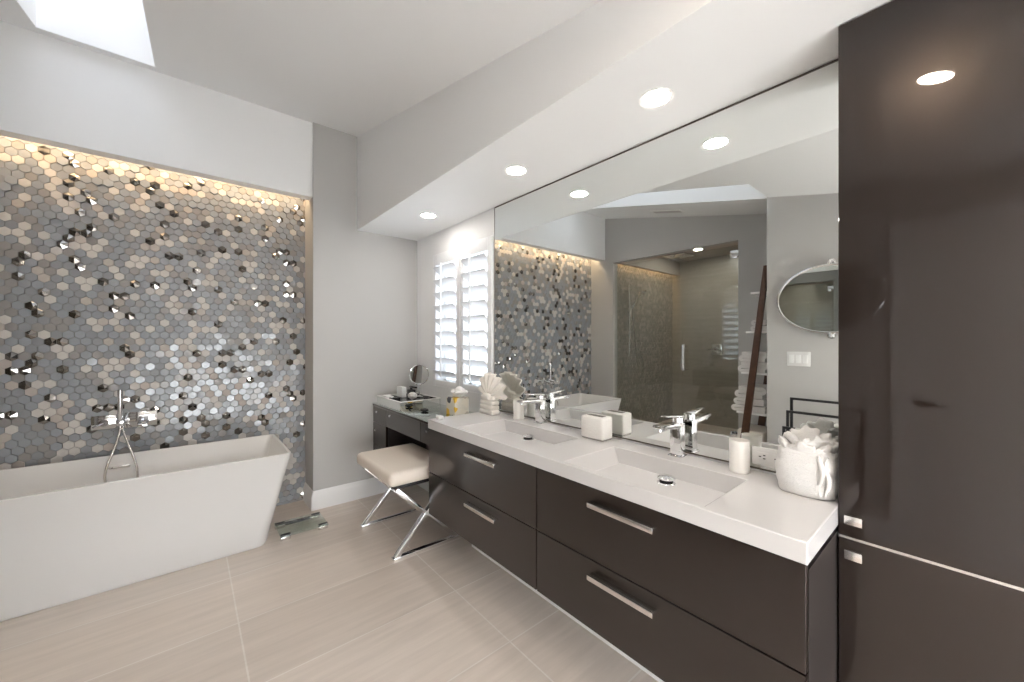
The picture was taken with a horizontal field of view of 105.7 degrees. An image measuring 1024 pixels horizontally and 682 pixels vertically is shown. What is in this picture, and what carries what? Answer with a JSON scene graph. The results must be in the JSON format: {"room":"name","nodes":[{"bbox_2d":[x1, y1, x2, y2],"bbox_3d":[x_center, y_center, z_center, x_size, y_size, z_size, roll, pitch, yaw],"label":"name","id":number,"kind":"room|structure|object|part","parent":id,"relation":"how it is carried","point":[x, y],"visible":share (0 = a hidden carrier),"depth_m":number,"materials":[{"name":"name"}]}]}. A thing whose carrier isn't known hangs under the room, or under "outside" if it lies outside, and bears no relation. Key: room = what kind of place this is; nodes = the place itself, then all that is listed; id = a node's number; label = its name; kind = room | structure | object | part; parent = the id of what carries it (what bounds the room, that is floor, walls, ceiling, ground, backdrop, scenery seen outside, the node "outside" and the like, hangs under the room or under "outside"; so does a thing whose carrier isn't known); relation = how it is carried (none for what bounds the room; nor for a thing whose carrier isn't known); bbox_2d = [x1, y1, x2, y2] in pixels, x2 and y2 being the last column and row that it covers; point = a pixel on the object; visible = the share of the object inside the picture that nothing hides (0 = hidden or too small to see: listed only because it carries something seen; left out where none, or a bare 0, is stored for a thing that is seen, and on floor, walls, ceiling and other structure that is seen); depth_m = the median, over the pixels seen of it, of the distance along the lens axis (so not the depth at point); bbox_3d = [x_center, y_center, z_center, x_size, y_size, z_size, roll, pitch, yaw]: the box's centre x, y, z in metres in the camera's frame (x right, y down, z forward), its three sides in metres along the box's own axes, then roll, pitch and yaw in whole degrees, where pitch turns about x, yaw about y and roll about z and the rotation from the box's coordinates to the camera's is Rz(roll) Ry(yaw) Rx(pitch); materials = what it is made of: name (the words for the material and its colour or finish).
{"room":"bathroom","nodes":[
{"label":"bathroom","id":0,"kind":"room"},
{"bbox_2d":[15,0,155,66],"bbox_3d":[-1.744,-1.751,1.467,0.570,0.998,2.230,0,0,-40],"label":"skylight","id":1,"kind":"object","parent":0,"point":[119,27],"depth_m":2.29,"materials":[{"name":"white glass"}]},
{"bbox_2d":[0,20,416,490],"bbox_3d":[-2.103,-0.275,2.924,3.070,3.250,0.416,0,0,-40],"label":"wall","id":2,"kind":"structure","parent":0,"point":[54,92],"depth_m":3.05,"materials":[{"name":"white paint"}]},
{"bbox_2d":[303,482,313,510],"bbox_3d":[-1.669,1.275,3.179,0.016,0.150,0.282,0,0,-40],"label":"baseboard","id":3,"kind":"object","parent":2,"relation":"attached to","point":[308,494],"visible":1,"depth_m":3.14,"materials":[{"name":"white paint"}]},
{"bbox_2d":[313,477,387,510],"bbox_3d":[-1.234,1.275,3.370,0.898,0.150,0.016,0,0,-40],"label":"baseboard","id":4,"kind":"structure","parent":2,"relation":"attached to","point":[327,497],"depth_m":3.24,"materials":[{"name":"white paint"}]},
{"bbox_2d":[0,0,601,136],"bbox_3d":[-0.608,-1.400,0.603,2.383,0.782,5.105,0,0,-40],"label":"ceiling","id":5,"kind":"structure","parent":0,"point":[350,67],"depth_m":1.92,"materials":[{"name":"white paint"}]},
{"bbox_2d":[0,485,657,681],"bbox_3d":[-0.493,1.390,0.924,3.170,0.080,5.450,0,0,-40],"label":"floor","id":6,"kind":"structure","parent":0,"point":[332,603],"depth_m":1.84,"materials":[{"name":"tile"}]},
{"bbox_2d":[0,434,290,621],"bbox_3d":[-2.258,1.047,2.357,1.505,0.604,0.691,0,0,-40],"label":"bathtub","id":7,"kind":"object","parent":6,"relation":"on","point":[67,534],"visible":1,"depth_m":2.19,"materials":[{"name":"white ceramic"}]},
{"bbox_2d":[274,512,327,540],"bbox_3d":[-1.516,1.331,2.791,0.300,0.038,0.265,0,0,-40],"label":"bathroom scale","id":8,"kind":"object","parent":6,"relation":"on","point":[324,525],"visible":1,"depth_m":2.79,"materials":[{"name":"silver glass"}]},
{"bbox_2d":[357,443,458,561],"bbox_3d":[-0.747,1.080,2.735,0.492,0.540,0.620,0,0,-40],"label":"vanity stool","id":9,"kind":"object","parent":6,"relation":"on","point":[398,467],"visible":0.89,"depth_m":2.56,"materials":[{"name":"beige leather"}]},
{"bbox_3d":[-0.908,1.131,2.957,0.440,0.437,0.034,0,0,-40],"label":"leg","id":10,"kind":"part","parent":9,"relation":"part of","materials":[{"name":"silver metal"}]},
{"bbox_3d":[-0.925,1.131,2.942,0.407,0.438,0.036,0,0,-40],"label":"leg","id":11,"kind":"part","parent":9,"relation":"part of","materials":[{"name":"silver metal"}]},
{"bbox_3d":[-0.912,1.343,2.954,0.465,0.014,0.038,0,0,-40],"label":"foot rail","id":12,"kind":"part","parent":9,"relation":"part of","materials":[{"name":"silver metal"}]},
{"bbox_3d":[-0.762,0.855,2.722,0.452,0.090,0.620,0,0,-40],"label":"seat","id":13,"kind":"part","parent":9,"relation":"part of","materials":[{"name":"beige leather"}]},
{"bbox_3d":[-0.755,0.911,2.727,0.375,0.028,0.550,0,0,-40],"label":"seat frame","id":14,"kind":"part","parent":9,"relation":"part of","materials":[{"name":"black metal"}]},
{"bbox_3d":[-0.569,1.131,2.517,0.407,0.438,0.036,0,0,-40],"label":"leg","id":15,"kind":"part","parent":9,"relation":"part of","materials":[{"name":"silver metal"}]},
{"bbox_3d":[-0.556,1.343,2.528,0.465,0.014,0.038,0,0,-40],"label":"foot rail","id":16,"kind":"part","parent":9,"relation":"part of","materials":[{"name":"silver metal"}]},
{"bbox_3d":[-0.552,1.131,2.531,0.440,0.437,0.034,0,0,-40],"label":"leg","id":17,"kind":"part","parent":9,"relation":"part of","materials":[{"name":"silver metal"}]},
{"bbox_2d":[429,428,838,681],"bbox_3d":[0.280,0.952,1.847,0.530,0.797,1.940,0,0,-40],"label":"bathroom vanity","id":18,"kind":"object","parent":6,"relation":"on","point":[680,600],"visible":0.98,"depth_m":1.27,"materials":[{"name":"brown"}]},
{"bbox_3d":[-0.163,0.609,1.986,0.030,0.018,0.265,0,0,-40],"label":"handle","id":19,"kind":"part","parent":18,"relation":"part of","materials":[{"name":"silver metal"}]},
{"bbox_3d":[-0.163,0.878,1.986,0.030,0.018,0.265,0,0,-40],"label":"handle","id":20,"kind":"part","parent":18,"relation":"part of","materials":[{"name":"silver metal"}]},
{"bbox_3d":[-0.201,0.688,2.071,0.021,0.269,0.977,0,0,-40],"label":"drawer","id":21,"kind":"part","parent":18,"relation":"part of","materials":[{"name":"black paint"}]},
{"bbox_3d":[-0.201,0.957,2.071,0.021,0.260,0.977,0,0,-40],"label":"drawer","id":22,"kind":"part","parent":18,"relation":"part of","materials":[{"name":"black paint"}]},
{"bbox_3d":[0.373,0.609,1.346,0.030,0.018,0.265,0,0,-40],"label":"handle","id":23,"kind":"part","parent":18,"relation":"part of","materials":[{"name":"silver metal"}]},
{"bbox_3d":[0.373,0.878,1.346,0.030,0.018,0.265,0,0,-40],"label":"handle","id":24,"kind":"part","parent":18,"relation":"part of","materials":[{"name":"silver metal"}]},
{"bbox_2d":[428,412,837,564],"bbox_3d":[0.289,0.529,1.856,0.503,0.068,1.949,0,0,-40],"label":"countertop","id":25,"kind":"structure","parent":18,"relation":"on","point":[752,509],"depth_m":1.46,"materials":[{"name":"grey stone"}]},
{"bbox_2d":[436,415,443,419],"bbox_3d":[-0.455,0.483,2.440,0.035,0.021,0.045,0,0,-40],"label":"soap bar","id":26,"kind":"object","parent":25,"relation":"on","point":[439,417],"visible":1,"depth_m":2.42,"materials":[{"name":"white"}]},
{"bbox_2d":[478,372,506,414],"bbox_3d":[-0.147,0.356,2.616,0.082,0.276,0.282,0,0,-40],"label":"sculpture","id":27,"kind":"object","parent":25,"relation":"on","point":[491,388],"visible":1,"depth_m":2.58,"materials":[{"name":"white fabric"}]},
{"bbox_2d":[513,399,523,419],"bbox_3d":[0.043,0.434,2.444,0.069,0.119,0.069,0,0,-40],"label":"tumbler","id":28,"kind":"object","parent":25,"relation":"on","point":[518,410],"visible":0.9,"depth_m":2.42,"materials":[{"name":"white ceramic"}]},
{"bbox_2d":[517,393,546,424],"bbox_3d":[0.117,0.401,2.274,0.195,0.188,0.060,0,0,-40],"label":"faucet","id":29,"kind":"object","parent":25,"relation":"on","point":[540,403],"visible":1,"depth_m":2.30,"materials":[{"name":"silver metal"}]},
{"bbox_3d":[0.115,0.359,2.272,0.188,0.034,0.044,0,0,-40],"label":"spout","id":30,"kind":"part","parent":29,"relation":"part of","materials":[{"name":"silver metal"}]},
{"bbox_3d":[0.133,0.330,2.288,0.136,0.045,0.042,0,0,-40],"label":"lever","id":31,"kind":"part","parent":29,"relation":"part of","materials":[{"name":"silver metal"}]},
{"bbox_2d":[581,413,611,441],"bbox_3d":[0.425,0.435,1.949,0.085,0.118,0.137,0,0,-40],"label":"holder","id":32,"kind":"object","parent":25,"relation":"on","point":[596,427],"visible":1,"depth_m":1.91,"materials":[{"name":"white ceramic"}]},
{"bbox_2d":[653,414,687,458],"bbox_3d":[0.655,0.401,1.612,0.195,0.188,0.060,0,0,-40],"label":"faucet","id":33,"kind":"object","parent":25,"relation":"on","point":[676,427],"visible":1,"depth_m":1.63,"materials":[{"name":"silver metal"}]},
{"bbox_3d":[0.653,0.359,1.610,0.188,0.034,0.044,0,0,-40],"label":"spout","id":34,"kind":"part","parent":33,"relation":"part of","materials":[{"name":"silver metal"}]},
{"bbox_3d":[0.671,0.330,1.625,0.136,0.045,0.042,0,0,-40],"label":"lever","id":35,"kind":"part","parent":33,"relation":"part of","materials":[{"name":"silver metal"}]},
{"bbox_2d":[729,437,749,473],"bbox_3d":[0.859,0.434,1.466,0.069,0.119,0.069,0,0,-40],"label":"tumbler","id":36,"kind":"object","parent":25,"relation":"on","point":[739,448],"visible":1,"depth_m":1.44,"materials":[{"name":"white ceramic"}]},
{"bbox_2d":[775,425,837,500],"bbox_3d":[0.972,0.387,1.274,0.156,0.212,0.166,0,0,-40],"label":"bundle","id":37,"kind":"object","parent":25,"relation":"on","point":[806,462],"visible":1,"depth_m":1.23,"materials":[{"name":"white fabric"}]},
{"bbox_3d":[0.423,0.688,1.326,0.021,0.269,0.955,0,0,-40],"label":"drawer","id":38,"kind":"part","parent":18,"relation":"part of","materials":[{"name":"black paint"}]},
{"bbox_3d":[0.423,0.957,1.326,0.021,0.260,0.955,0,0,-40],"label":"drawer","id":39,"kind":"part","parent":18,"relation":"part of","materials":[{"name":"black paint"}]},
{"bbox_2d":[838,0,1023,681],"bbox_3d":[1.269,0.206,0.920,0.203,2.288,0.742,0,0,-40],"label":"tall cabinet","id":40,"kind":"object","parent":6,"relation":"on","point":[931,92],"visible":1,"depth_m":1.02,"materials":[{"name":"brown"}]},
{"bbox_3d":[0.986,0.620,1.120,0.026,0.026,0.040,0,0,-40],"label":"handle","id":41,"kind":"part","parent":40,"relation":"part of","materials":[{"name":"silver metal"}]},
{"bbox_3d":[0.986,0.519,1.120,0.026,0.026,0.040,0,0,-40],"label":"handle","id":42,"kind":"part","parent":40,"relation":"part of","materials":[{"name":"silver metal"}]},
{"bbox_3d":[1.219,0.580,0.880,0.020,0.007,0.740,0,0,-40],"label":"gap trim","id":43,"kind":"part","parent":40,"relation":"part of","materials":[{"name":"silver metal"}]},
{"bbox_3d":[1.218,0.952,0.879,0.020,0.736,0.740,0,0,-40],"label":"door","id":44,"kind":"part","parent":40,"relation":"part of","materials":[{"name":"black paint"}]},
{"bbox_2d":[417,208,775,474],"bbox_3d":[0.788,-0.275,1.759,0.133,3.250,5.084,0,0,-40],"label":"wall","id":45,"kind":"structure","parent":0,"point":[480,226],"depth_m":3.42,"materials":[{"name":"white paint"}]},
{"bbox_2d":[417,481,428,491],"bbox_3d":[-0.531,1.275,3.217,0.016,0.150,1.154,0,0,-40],"label":"baseboard","id":46,"kind":"structure","parent":45,"relation":"attached to","point":[425,485],"depth_m":3.50,"materials":[{"name":"white paint"}]},
{"bbox_2d":[373,402,474,449],"bbox_3d":[-0.690,0.816,3.073,0.441,0.545,1.165,0,0,-40],"label":"table","id":47,"kind":"object","parent":45,"relation":"attached to","point":[391,427],"visible":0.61,"depth_m":3.09,"materials":[{"name":"black paint"}]},
{"bbox_3d":[-1.115,0.994,3.290,0.020,0.189,0.280,0,0,-40],"label":"drawer","id":48,"kind":"part","parent":47,"relation":"part of","materials":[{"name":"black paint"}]},
{"bbox_3d":[-1.115,0.638,3.290,0.020,0.134,0.280,0,0,-40],"label":"drawer","id":49,"kind":"part","parent":47,"relation":"part of","materials":[{"name":"black paint"}]},
{"bbox_3d":[-1.115,0.802,3.290,0.020,0.186,0.280,0,0,-40],"label":"drawer","id":50,"kind":"part","parent":47,"relation":"part of","materials":[{"name":"black paint"}]},
{"bbox_3d":[-0.827,0.638,2.946,0.020,0.134,0.607,0,0,-40],"label":"drawer","id":51,"kind":"part","parent":47,"relation":"part of","materials":[{"name":"black paint"}]},
{"bbox_2d":[377,392,440,410],"bbox_3d":[-0.874,0.507,3.263,0.354,0.071,0.479,0,0,-40],"label":"tray","id":52,"kind":"object","parent":47,"relation":"on","point":[405,403],"visible":0.83,"depth_m":3.13,"materials":[{"name":"white mirror"}]},
{"bbox_2d":[397,386,405,397],"bbox_3d":[-0.968,0.448,3.398,0.040,0.088,0.112,0,0,-40],"label":"box","id":53,"kind":"object","parent":52,"relation":"on","point":[401,391],"visible":1,"depth_m":3.36,"materials":[{"name":"white"}]},
{"bbox_2d":[407,386,416,397],"bbox_3d":[-0.848,0.442,3.321,0.055,0.100,0.130,0,0,-40],"label":"pump bottle","id":54,"kind":"object","parent":52,"relation":"on","point":[411,387],"visible":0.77,"depth_m":3.33,"materials":[{"name":"black plastic"}]},
{"bbox_2d":[408,392,416,398],"bbox_3d":[-0.832,0.461,3.244,0.078,0.062,0.079,0,0,-6],"label":"powder puff","id":55,"kind":"object","parent":52,"relation":"on","point":[412,395],"visible":1,"depth_m":3.22,"materials":[{"name":"white fabric"}]},
{"bbox_2d":[409,364,429,396],"bbox_3d":[-0.811,0.350,3.391,0.170,0.283,0.070,0,0,-21],"label":"makeup mirror","id":56,"kind":"object","parent":52,"relation":"on","point":[419,374],"visible":0.99,"depth_m":3.39,"materials":[{"name":"silver metal"}]},
{"bbox_3d":[-0.811,0.297,3.391,0.164,0.163,0.032,0,0,-2],"label":"glass","id":57,"kind":"part","parent":56,"relation":"part of","materials":[{"name":"white mirror"}]},
{"bbox_3d":[-0.684,0.546,3.077,0.424,0.006,1.164,0,0,-40],"label":"glass","id":58,"kind":"part","parent":47,"relation":"part of","materials":[{"name":"grey"}]},
{"bbox_3d":[-0.546,0.638,2.610,0.020,0.134,0.259,0,0,-40],"label":"drawer","id":59,"kind":"part","parent":47,"relation":"part of","materials":[{"name":"black paint"}]},
{"bbox_2d":[446,386,468,415],"bbox_3d":[-0.388,0.439,2.854,0.120,0.206,0.209,0,0,-40],"label":"tissue box","id":60,"kind":"object","parent":47,"relation":"on","point":[458,404],"visible":1,"depth_m":2.82,"materials":[{"name":"white"}]},
{"bbox_2d":[443,252,486,385],"bbox_3d":[-0.325,-0.177,3.162,0.033,1.145,0.865,0,0,-40],"label":"window","id":61,"kind":"structure","parent":45,"relation":"in","point":[478,371],"depth_m":3.15,"materials":[{"name":"white paint"}]},
{"bbox_2d":[433,247,459,388],"bbox_3d":[-0.553,-0.177,3.247,0.102,1.137,0.434,0,0,-40],"label":"plantation shutter","id":62,"kind":"object","parent":61,"relation":"attached to","point":[451,255],"visible":0.88,"depth_m":3.23,"materials":[{"name":"white paint"}]},
{"bbox_3d":[-0.594,-0.170,3.224,0.010,0.952,0.012,0,0,-40],"label":"tilt rod","id":63,"kind":"part","parent":62,"relation":"part of","materials":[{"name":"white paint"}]},
{"bbox_3d":[-0.546,-0.699,3.253,0.030,0.095,0.334,0,0,-40],"label":"rail","id":64,"kind":"part","parent":62,"relation":"part of","materials":[{"name":"white paint"}]},
{"bbox_3d":[-0.546,0.366,3.253,0.030,0.050,0.334,0,0,-40],"label":"rail","id":65,"kind":"part","parent":62,"relation":"part of","materials":[{"name":"white paint"}]},
{"bbox_2d":[460,235,492,393],"bbox_3d":[-0.276,-0.177,2.917,0.102,1.137,0.419,0,0,-40],"label":"plantation shutter","id":66,"kind":"object","parent":61,"relation":"attached to","point":[483,245],"visible":0.77,"depth_m":2.90,"materials":[{"name":"white paint"}]},
{"bbox_3d":[-0.317,-0.170,2.894,0.010,0.952,0.012,0,0,-40],"label":"tilt rod","id":67,"kind":"part","parent":66,"relation":"part of","materials":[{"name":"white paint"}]},
{"bbox_3d":[-0.270,0.366,2.922,0.030,0.050,0.319,0,0,-40],"label":"rail","id":68,"kind":"part","parent":66,"relation":"part of","materials":[{"name":"white paint"}]},
{"bbox_3d":[-0.270,-0.699,2.922,0.030,0.095,0.319,0,0,-40],"label":"rail","id":69,"kind":"part","parent":66,"relation":"part of","materials":[{"name":"white paint"}]},
{"bbox_2d":[494,59,837,472],"bbox_3d":[0.491,-0.225,2.004,0.008,1.425,1.910,0,0,-40],"label":"wall mirror","id":70,"kind":"object","parent":45,"relation":"attached to","point":[690,270],"visible":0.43,"depth_m":1.66,"materials":[{"name":"silver glass"}]},
{"bbox_2d":[752,446,777,467],"bbox_3d":[0.957,0.436,1.437,0.008,0.068,0.123,0,0,-40],"label":"outlet plate","id":71,"kind":"object","parent":70,"relation":"attached to","point":[762,456],"visible":0.66,"depth_m":1.45,"materials":[{"name":"white plastic"}]},
{"bbox_2d":[757,452,767,461],"bbox_3d":[0.939,0.436,1.455,0.003,0.032,0.036,0,0,-40],"label":"receptacle","id":72,"kind":"object","parent":71,"relation":"attached to","point":[761,456],"depth_m":1.45,"materials":[{"name":"white plastic"}]},
{"bbox_2d":[357,0,892,240],"bbox_3d":[0.525,-1.395,1.538,0.554,0.910,5.084,0,0,-40],"label":"soffit","id":73,"kind":"structure","parent":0,"point":[563,102],"depth_m":1.63,"materials":[{"name":"white paint"}]},
{"bbox_2d":[419,213,436,218],"bbox_3d":[-0.628,-0.939,2.918,0.132,0.007,0.132,0,0,-40],"label":"recessed light","id":74,"kind":"object","parent":73,"relation":"in","point":[423,215],"visible":1,"depth_m":2.91,"materials":[{"name":"white paint"}]},
{"bbox_2d":[504,165,527,175],"bbox_3d":[0.022,-0.939,2.145,0.132,0.007,0.132,0,0,-40],"label":"recessed light","id":75,"kind":"object","parent":73,"relation":"in","point":[515,170],"visible":1,"depth_m":2.14,"materials":[{"name":"white paint"}]},
{"bbox_2d":[639,87,674,108],"bbox_3d":[0.559,-0.939,1.503,0.132,0.007,0.132,0,0,-40],"label":"recessed light","id":76,"kind":"object","parent":73,"relation":"in","point":[655,98],"visible":1,"depth_m":1.50,"materials":[{"name":"white paint"}]},
{"bbox_3d":[-2.566,-0.275,1.008,0.100,3.250,2.482,0,0,-40],"label":"wall","id":77,"kind":"structure","parent":0,"visible":0},
{"bbox_2d":[0,135,304,505],"bbox_3d":[-2.620,-0.275,2.660,2.140,3.250,0.157,0,0,-40],"label":"wall","id":78,"kind":"structure","parent":77,"relation":"attached to","point":[141,176],"depth_m":2.65,"materials":[{"name":"stone"}]},
{"bbox_2d":[91,389,156,482],"bbox_3d":[-2.534,0.655,2.535,0.314,0.672,0.167,0,0,-40],"label":"tub filler","id":79,"kind":"object","parent":78,"relation":"attached to","point":[140,418],"visible":0.8,"depth_m":2.53,"materials":[{"name":"silver metal"}]},
{"bbox_3d":[-2.636,0.532,2.483,0.072,0.044,0.071,0,0,-40],"label":"valve lever","id":80,"kind":"part","parent":79,"relation":"part of","materials":[{"name":"silver metal"}]},
{"bbox_3d":[-2.655,0.533,2.528,0.120,0.090,0.022,0,0,-40],"label":"valve plate","id":81,"kind":"part","parent":79,"relation":"part of","materials":[{"name":"silver metal"}]},
{"bbox_3d":[-2.522,0.532,2.640,0.160,0.100,0.022,0,0,-40],"label":"spout plate","id":82,"kind":"part","parent":79,"relation":"part of","materials":[{"name":"silver metal"}]},
{"bbox_3d":[-2.463,0.540,2.592,0.052,0.055,0.130,0,0,-40],"label":"spout","id":83,"kind":"part","parent":79,"relation":"part of","materials":[{"name":"silver metal"}]}
]}

